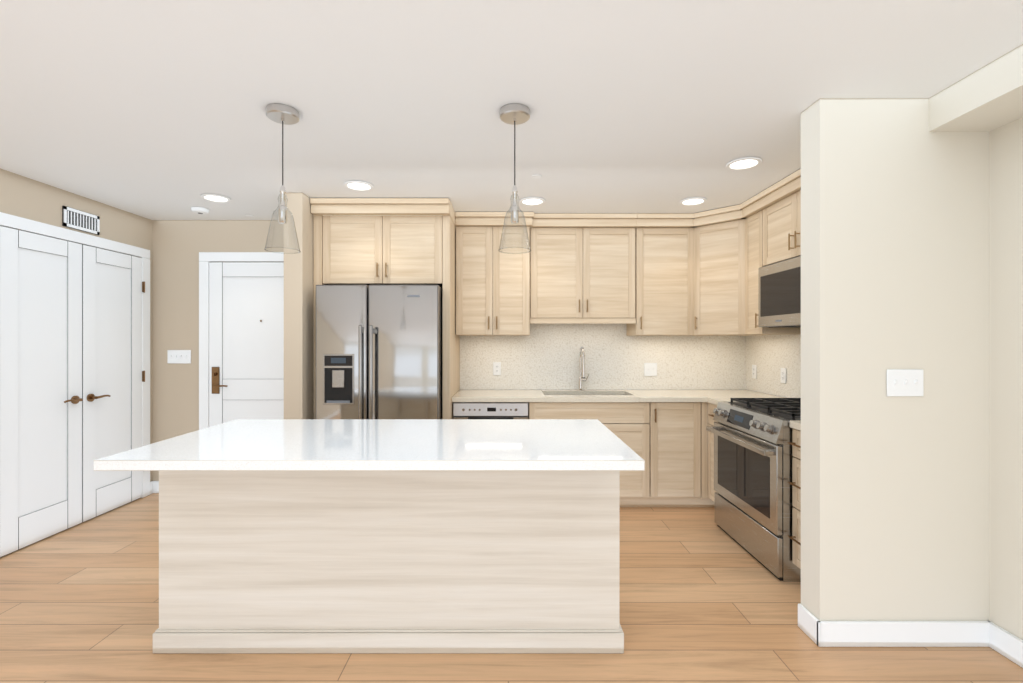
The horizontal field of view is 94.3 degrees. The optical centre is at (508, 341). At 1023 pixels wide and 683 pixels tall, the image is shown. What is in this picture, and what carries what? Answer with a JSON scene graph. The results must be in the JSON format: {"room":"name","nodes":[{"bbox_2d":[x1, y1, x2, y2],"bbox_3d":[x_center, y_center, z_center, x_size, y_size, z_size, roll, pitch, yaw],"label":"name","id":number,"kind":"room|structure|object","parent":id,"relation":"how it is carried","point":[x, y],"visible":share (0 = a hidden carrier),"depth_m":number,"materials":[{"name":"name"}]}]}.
{"room":"kitchen","nodes":[
{"label":"kitchen","id":0,"kind":"room"},
{"bbox_2d":[0,168,151,556],"bbox_3d":[-3.250,0.135,0.560,0.100,2.450,7.720,0,0,0],"label":"wall","id":1,"kind":"structure","parent":0,"point":[28,198],"depth_m":3.45,"materials":[{"name":"beige paint"}]},
{"bbox_2d":[0,226,144,556],"bbox_3d":[-3.159,0.313,3.546,0.079,2.078,1.166,0,0,0],"label":"closet doors","id":2,"kind":"structure","parent":1,"relation":"in","point":[72,375],"depth_m":3.40,"materials":[{"name":"white wood"}]},
{"bbox_2d":[0,212,149,497],"bbox_3d":[-3.188,0.275,3.540,0.024,2.170,1.334,0,0,0],"label":"trim","id":3,"kind":"structure","parent":1,"relation":"attached to","point":[21,223],"depth_m":4.12,"materials":[{"name":"white wood"}]},
{"bbox_2d":[62,206,99,234],"bbox_3d":[-3.193,-0.902,3.550,0.010,0.145,0.300,0,0,0],"label":"air vent","id":4,"kind":"object","parent":1,"relation":"in","point":[80,220],"visible":1,"depth_m":3.54,"materials":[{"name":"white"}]},
{"bbox_2d":[152,220,283,480],"bbox_3d":[-2.422,0.135,4.340,1.555,2.450,0.160,0,0,0],"label":"wall","id":5,"kind":"structure","parent":0,"point":[178,246],"depth_m":4.26,"materials":[{"name":"beige paint"}]},
{"bbox_2d":[150,481,158,493],"bbox_3d":[-2.983,1.305,4.250,0.433,0.110,0.020,0,0,0],"label":"baseboard","id":6,"kind":"structure","parent":5,"relation":"attached to","point":[154,485],"depth_m":4.24,"materials":[{"name":"white wood"}]},
{"bbox_2d":[167,350,190,363],"bbox_3d":[-2.948,0.139,4.250,0.206,0.116,0.015,0,0,0],"label":"light switch","id":7,"kind":"object","parent":5,"relation":"attached to","point":[178,356],"visible":1,"depth_m":4.24,"materials":[{"name":"white plastic"}]},
{"bbox_2d":[199,252,283,429],"bbox_3d":[-2.216,0.281,4.248,1.102,2.158,0.024,0,0,0],"label":"door frame","id":8,"kind":"structure","parent":5,"relation":"attached to","point":[205,258],"depth_m":4.24,"materials":[{"name":"white wood"}]},
{"bbox_2d":[209,262,283,426],"bbox_3d":[-2.215,0.321,4.223,0.930,2.062,0.070,0,0,0],"label":"entry door","id":9,"kind":"structure","parent":5,"relation":"in","point":[246,340],"depth_m":4.25,"materials":[{"name":"white wood"}]},
{"bbox_2d":[284,193,333,418],"bbox_3d":[-1.577,0.135,3.945,0.137,2.450,0.950,0,0,0],"label":"wall","id":10,"kind":"structure","parent":0,"point":[298,335],"depth_m":3.47,"materials":[{"name":"beige paint"}]},
{"bbox_2d":[0,493,1022,682],"bbox_3d":[-0.490,1.390,0.610,5.620,0.060,7.820,0,0,0],"label":"floor","id":11,"kind":"structure","parent":0,"point":[704,598],"depth_m":2.19,"materials":[{"name":"brown wood"}]},
{"bbox_2d":[94,419,644,653],"bbox_3d":[-0.523,0.903,2.263,2.073,0.914,0.966,0,0,0],"label":"kitchen island","id":12,"kind":"object","parent":11,"relation":"on","point":[389,536],"visible":1,"depth_m":2.08,"materials":[{"name":"brown wood"}]},
{"bbox_2d":[316,285,442,418],"bbox_3d":[-0.972,0.470,3.915,0.911,1.780,0.940,0,0,0],"label":"refrigerator","id":13,"kind":"object","parent":11,"relation":"on","point":[379,351],"visible":0.6,"depth_m":3.50,"materials":[{"name":"silver metal"}]},
{"bbox_2d":[310,198,459,418],"bbox_3d":[-0.976,0.137,4.003,1.054,2.447,0.827,0,0,0],"label":"tall cabinet","id":14,"kind":"object","parent":11,"relation":"on","point":[384,250],"visible":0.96,"depth_m":3.66,"materials":[{"name":"brown wood"}]},
{"bbox_2d":[453,402,527,418],"bbox_3d":[-0.142,0.926,4.093,0.604,0.868,0.593,0,0,0],"label":"dishwasher","id":15,"kind":"object","parent":11,"relation":"on","point":[490,410],"visible":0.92,"depth_m":3.80,"materials":[{"name":"silver metal"}]},
{"bbox_2d":[528,418,651,506],"bbox_3d":[0.651,1.040,4.106,0.970,0.640,0.595,0,0,0],"label":"base cabinet","id":16,"kind":"object","parent":11,"relation":"on","point":[635,486],"depth_m":3.81,"materials":[{"name":"brown wood"}]},
{"bbox_2d":[624,402,703,506],"bbox_3d":[1.312,0.923,4.106,0.473,0.872,0.595,0,0,0],"label":"base cabinet","id":17,"kind":"object","parent":11,"relation":"on","point":[667,442],"depth_m":3.81,"materials":[{"name":"brown wood"}]},
{"bbox_2d":[452,389,780,401],"bbox_3d":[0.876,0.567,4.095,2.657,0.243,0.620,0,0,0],"label":"countertop","id":18,"kind":"structure","parent":17,"relation":"on","point":[714,396],"depth_m":3.91,"materials":[{"name":"beige stone"}]},
{"bbox_2d":[578,347,588,389],"bbox_3d":[0.685,0.245,4.255,0.107,0.398,0.215,0,0,0],"label":"faucet","id":19,"kind":"object","parent":18,"relation":"on","point":[582,364],"visible":1,"depth_m":4.32,"materials":[{"name":"silver metal"}]},
{"bbox_2d":[704,397,785,404],"bbox_3d":[1.881,0.466,3.647,0.647,0.040,0.245,0,0,0],"label":"countertop","id":20,"kind":"structure","parent":17,"relation":"on","point":[713,400],"depth_m":3.74,"materials":[{"name":"beige stone"}]},
{"bbox_2d":[704,402,714,506],"bbox_3d":[1.845,0.923,4.106,0.717,0.872,0.595,0,0,0],"label":"base cabinet","id":21,"kind":"object","parent":11,"relation":"on","point":[708,502],"depth_m":3.81,"materials":[{"name":"brown wood"}]},
{"bbox_2d":[708,403,717,501],"bbox_3d":[1.901,0.923,3.666,0.605,0.872,0.278,0,0,0],"label":"base cabinet","id":22,"kind":"object","parent":11,"relation":"on","point":[711,492],"depth_m":3.74,"materials":[{"name":"brown wood"}]},
{"bbox_2d":[706,398,800,581],"bbox_3d":[1.829,0.887,3.100,0.743,0.946,0.832,0,0,0],"label":"range","id":23,"kind":"object","parent":11,"relation":"on","point":[753,456],"visible":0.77,"depth_m":2.93,"materials":[{"name":"silver metal"}]},
{"bbox_2d":[788,429,800,568],"bbox_3d":[1.901,0.923,2.473,0.605,0.872,0.403,0,0,0],"label":"base cabinet","id":24,"kind":"object","parent":11,"relation":"on","point":[795,483],"depth_m":2.63,"materials":[{"name":"brown wood"}]},
{"bbox_2d":[790,420,800,430],"bbox_3d":[1.895,0.466,2.472,0.620,0.040,0.407,0,0,0],"label":"countertop","id":25,"kind":"structure","parent":24,"relation":"on","point":[795,424],"depth_m":2.63,"materials":[{"name":"beige stone"}]},
{"bbox_2d":[0,0,1022,219],"bbox_3d":[-0.490,-1.116,0.610,5.620,0.068,7.820,0,0,0],"label":"ceiling","id":26,"kind":"structure","parent":0,"point":[152,109],"depth_m":2.06,"materials":[{"name":"white paint"}]},
{"bbox_2d":[191,207,208,213],"bbox_3d":[-2.530,-1.069,3.893,0.128,0.038,0.128,0,0,0],"label":"smoke detector","id":27,"kind":"object","parent":26,"relation":"attached to","point":[199,210],"visible":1,"depth_m":3.85,"materials":[{"name":"white plastic"}]},
{"bbox_2d":[200,194,230,201],"bbox_3d":[-2.210,-1.083,3.585,0.200,0.011,0.200,0,0,0],"label":"recessed light","id":28,"kind":"object","parent":26,"relation":"in","point":[215,198],"visible":1,"depth_m":3.58,"materials":[{"name":"white plastic"}]},
{"bbox_2d":[265,104,300,253],"bbox_3d":[-1.066,-0.758,2.240,0.155,0.660,0.155,0,0,0],"label":"pendant light","id":29,"kind":"object","parent":26,"relation":"hanging from","point":[282,114],"visible":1,"depth_m":2.23,"materials":[{"name":"clear glass"}]},
{"bbox_2d":[344,180,373,190],"bbox_3d":[-1.040,-1.083,3.300,0.200,0.011,0.200,0,0,0],"label":"recessed light","id":30,"kind":"object","parent":26,"relation":"in","point":[359,185],"visible":0.98,"depth_m":3.30,"materials":[{"name":"white plastic"}]},
{"bbox_2d":[498,104,530,253],"bbox_3d":[0.030,-0.758,2.240,0.155,0.660,0.155,0,0,0],"label":"pendant light","id":31,"kind":"object","parent":26,"relation":"hanging from","point":[514,114],"visible":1,"depth_m":2.23,"materials":[{"name":"clear glass"}]},
{"bbox_2d":[520,197,544,204],"bbox_3d":[0.186,-1.083,3.666,0.200,0.011,0.200,0,0,0],"label":"recessed light","id":32,"kind":"object","parent":26,"relation":"in","point":[532,201],"visible":0.98,"depth_m":3.65,"materials":[{"name":"white plastic"}]},
{"bbox_2d":[679,197,706,204],"bbox_3d":[1.428,-1.083,3.666,0.200,0.011,0.200,0,0,0],"label":"recessed light","id":33,"kind":"object","parent":26,"relation":"in","point":[694,201],"visible":0.98,"depth_m":3.65,"materials":[{"name":"white plastic"}]},
{"bbox_2d":[726,157,761,169],"bbox_3d":[1.433,-1.083,2.889,0.200,0.011,0.200,0,0,0],"label":"recessed light","id":34,"kind":"object","parent":26,"relation":"in","point":[743,163],"visible":0.96,"depth_m":2.89,"materials":[{"name":"white plastic"}]},
{"bbox_2d":[929,44,1022,131],"bbox_3d":[2.019,-1.015,-0.537,0.271,0.150,5.325,0,0,0],"label":"soffit","id":35,"kind":"structure","parent":26,"relation":"attached to","point":[988,97],"depth_m":1.93,"materials":[{"name":"beige paint"}]},
{"bbox_2d":[801,98,988,620],"bbox_3d":[1.808,0.135,2.195,0.824,2.450,0.140,0,0,0],"label":"wall","id":36,"kind":"structure","parent":0,"point":[894,275],"depth_m":2.12,"materials":[{"name":"beige paint"}]},
{"bbox_2d":[810,613,989,646],"bbox_3d":[1.745,1.305,2.117,0.730,0.110,0.016,0,0,0],"label":"baseboard","id":37,"kind":"structure","parent":36,"relation":"attached to","point":[824,633],"depth_m":2.11,"materials":[{"name":"white wood"}]},
{"bbox_2d":[887,369,922,395],"bbox_3d":[1.773,0.185,2.115,0.164,0.121,0.015,0,0,0],"label":"switch","id":38,"kind":"object","parent":36,"relation":"attached to","point":[904,382],"visible":1,"depth_m":2.12,"materials":[{"name":"white plastic"}]},
{"bbox_2d":[989,117,1022,639],"bbox_3d":[2.212,0.135,-0.537,0.115,2.450,5.325,0,0,0],"label":"wall","id":39,"kind":"structure","parent":0,"point":[1006,377],"depth_m":2.05,"materials":[{"name":"beige paint"}]},
{"bbox_2d":[990,621,1022,667],"bbox_3d":[2.147,1.305,-0.538,0.016,0.110,5.325,0,0,0],"label":"baseboard","id":40,"kind":"structure","parent":39,"relation":"attached to","point":[990,634],"depth_m":2.04,"materials":[{"name":"white wood"}]},
{"bbox_3d":[-0.490,0.135,4.470,5.620,2.450,0.100,0,0,0],"label":"wall","id":41,"kind":"structure","parent":0,"visible":0},
{"bbox_2d":[455,217,538,335],"bbox_3d":[-0.100,-0.550,4.215,0.696,0.992,0.382,0,0,0],"label":"upper cabinet","id":42,"kind":"object","parent":41,"relation":"attached to","point":[497,293],"depth_m":4.03,"materials":[{"name":"brown wood"}]},
{"bbox_2d":[539,217,626,320],"bbox_3d":[0.639,-0.623,4.237,0.905,0.846,0.337,0,0,0],"label":"upper cabinet","id":43,"kind":"object","parent":41,"relation":"attached to","point":[583,260],"depth_m":4.07,"materials":[{"name":"brown wood"}]},
{"bbox_2d":[460,324,743,388],"bbox_3d":[0.884,0.092,4.413,2.672,0.705,0.012,0,0,0],"label":"backsplash","id":44,"kind":"structure","parent":41,"relation":"attached to","point":[543,356],"depth_m":4.41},
{"bbox_2d":[493,362,500,374],"bbox_3d":[-0.106,0.253,4.402,0.072,0.121,0.008,0,0,0],"label":"outlet","id":45,"kind":"object","parent":44,"relation":"attached to","point":[496,368],"visible":1,"depth_m":4.40,"materials":[{"name":"white plastic"}]},
{"bbox_2d":[644,363,656,375],"bbox_3d":[1.320,0.260,4.398,0.118,0.121,0.015,0,0,0],"label":"light switch","id":46,"kind":"object","parent":44,"relation":"attached to","point":[650,369],"visible":1,"depth_m":4.40,"materials":[{"name":"white plastic"}]},
{"bbox_2d":[619,217,686,335],"bbox_3d":[1.331,-0.550,4.220,0.600,0.992,0.373,0,0,0],"label":"upper cabinet","id":47,"kind":"object","parent":41,"relation":"attached to","point":[666,274],"depth_m":4.07,"materials":[{"name":"brown wood"}]},
{"bbox_2d":[687,205,742,335],"bbox_3d":[1.871,-0.550,4.071,0.669,0.992,0.671,0,0,0],"label":"upper cabinet","id":48,"kind":"object","parent":41,"relation":"attached to","point":[714,237],"depth_m":3.94,"materials":[{"name":"brown wood"}]},
{"bbox_2d":[743,197,800,335],"bbox_3d":[2.027,-0.550,3.668,0.358,0.992,0.296,0,0,0],"label":"upper cabinet","id":49,"kind":"object","parent":41,"relation":"attached to","point":[753,211],"depth_m":3.65,"materials":[{"name":"brown wood"}]},
{"bbox_2d":[744,334,800,397],"bbox_3d":[2.214,0.092,3.329,0.012,0.705,2.130,0,0,0],"label":"backsplash","id":50,"kind":"structure","parent":41,"relation":"attached to","point":[770,353],"depth_m":3.95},
{"bbox_2d":[752,365,756,378],"bbox_3d":[2.202,0.270,4.250,0.008,0.121,0.072,0,0,0],"label":"outlet","id":51,"kind":"object","parent":50,"relation":"attached to","point":[754,371],"visible":1,"depth_m":4.24,"materials":[{"name":"white plastic"}]},
{"bbox_2d":[781,368,785,383],"bbox_3d":[2.202,0.274,3.800,0.008,0.121,0.072,0,0,0],"label":"outlet","id":52,"kind":"object","parent":50,"relation":"attached to","point":[783,375],"visible":1,"depth_m":3.79,"materials":[{"name":"white plastic"}]},
{"bbox_2d":[763,177,800,266],"bbox_3d":[2.045,-0.801,3.099,0.322,0.491,0.838,0,0,0],"label":"upper cabinet","id":53,"kind":"object","parent":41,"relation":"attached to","point":[781,208],"depth_m":3.26,"materials":[{"name":"brown wood"}]},
{"bbox_2d":[758,256,800,327],"bbox_3d":[2.007,-0.322,3.100,0.395,0.446,0.832,0,0,0],"label":"microwave","id":54,"kind":"object","parent":53,"relation":"attached to","point":[779,294],"visible":0.27,"depth_m":3.23,"materials":[{"name":"silver metal"}]}
]}

